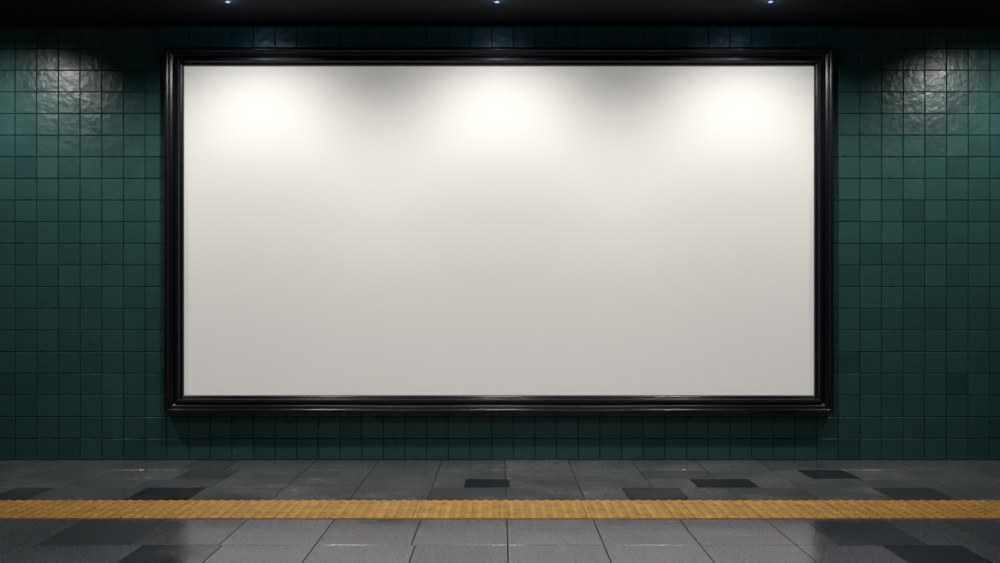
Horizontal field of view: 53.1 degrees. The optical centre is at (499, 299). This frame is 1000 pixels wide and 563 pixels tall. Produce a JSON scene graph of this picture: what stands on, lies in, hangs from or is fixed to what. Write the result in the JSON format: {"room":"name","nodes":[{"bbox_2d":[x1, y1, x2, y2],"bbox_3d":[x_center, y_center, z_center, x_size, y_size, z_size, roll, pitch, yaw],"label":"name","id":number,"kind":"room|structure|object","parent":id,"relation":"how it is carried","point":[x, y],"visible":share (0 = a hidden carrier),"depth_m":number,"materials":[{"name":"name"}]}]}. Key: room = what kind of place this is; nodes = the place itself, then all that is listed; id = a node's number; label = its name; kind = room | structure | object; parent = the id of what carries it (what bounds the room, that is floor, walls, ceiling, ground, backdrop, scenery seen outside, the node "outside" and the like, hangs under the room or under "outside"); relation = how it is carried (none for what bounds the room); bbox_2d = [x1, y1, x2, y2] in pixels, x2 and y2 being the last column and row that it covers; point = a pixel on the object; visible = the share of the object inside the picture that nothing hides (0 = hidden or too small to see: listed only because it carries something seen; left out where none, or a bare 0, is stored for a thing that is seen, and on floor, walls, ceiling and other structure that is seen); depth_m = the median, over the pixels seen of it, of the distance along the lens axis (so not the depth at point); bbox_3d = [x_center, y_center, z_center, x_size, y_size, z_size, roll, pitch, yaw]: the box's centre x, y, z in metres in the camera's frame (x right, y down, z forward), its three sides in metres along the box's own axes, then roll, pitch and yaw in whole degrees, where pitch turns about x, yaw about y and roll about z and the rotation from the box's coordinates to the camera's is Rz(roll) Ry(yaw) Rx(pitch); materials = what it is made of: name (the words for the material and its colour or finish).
{"room":"metro station","nodes":[
{"label":"metro station","id":0,"kind":"room"},
{"bbox_2d":[0,26,999,460],"bbox_3d":[0.001,-0.400,7.120,12.603,3.240,0.260,0,0,0],"label":"wall","id":1,"kind":"structure","parent":0,"point":[917,108],"depth_m":6.99,"materials":[{"name":"teal tile"}]},
{"bbox_2d":[164,47,833,413],"bbox_3d":[-0.007,-0.482,6.945,4.632,2.536,0.093,0,0,0],"label":"billboard","id":2,"kind":"object","parent":1,"relation":"attached to","point":[348,230],"visible":1,"depth_m":6.97,"materials":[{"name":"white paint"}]},
{"bbox_2d":[0,460,999,562],"bbox_3d":[0.000,1.220,2.750,12.600,0.201,8.500,0,0,0],"label":"floor","id":3,"kind":"structure","parent":0,"point":[21,540],"depth_m":5.08,"materials":[{"name":"grey tile"}]},
{"bbox_2d":[0,500,999,519],"bbox_3d":[0.002,1.117,5.340,12.602,0.016,0.450,0,0,0],"label":"paving strip","id":4,"kind":"object","parent":3,"relation":"on","point":[17,509],"visible":1,"depth_m":5.30,"materials":[{"name":"yellow tile"}]},
{"bbox_2d":[0,0,999,25],"bbox_3d":[0.000,-2.020,2.875,12.600,0.200,8.750,0,0,0],"label":"ceiling","id":5,"kind":"structure","parent":0,"point":[12,12],"depth_m":6.68,"materials":[{"name":"black paint"}]},
{"bbox_2d":[222,0,232,2],"bbox_3d":[-1.750,-1.916,6.430,0.072,0.008,0.072,0,0,0],"label":"recessed light","id":6,"kind":"object","parent":5,"relation":"in","point":[224,1],"visible":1,"depth_m":6.42,"materials":[{"name":"white metal"}]},
{"bbox_2d":[765,0,775,2],"bbox_3d":[1.740,-1.916,6.430,0.072,0.008,0.072,0,0,0],"label":"recessed light","id":7,"kind":"object","parent":5,"relation":"in","point":[767,1],"visible":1,"depth_m":6.42,"materials":[{"name":"white metal"}]}
]}

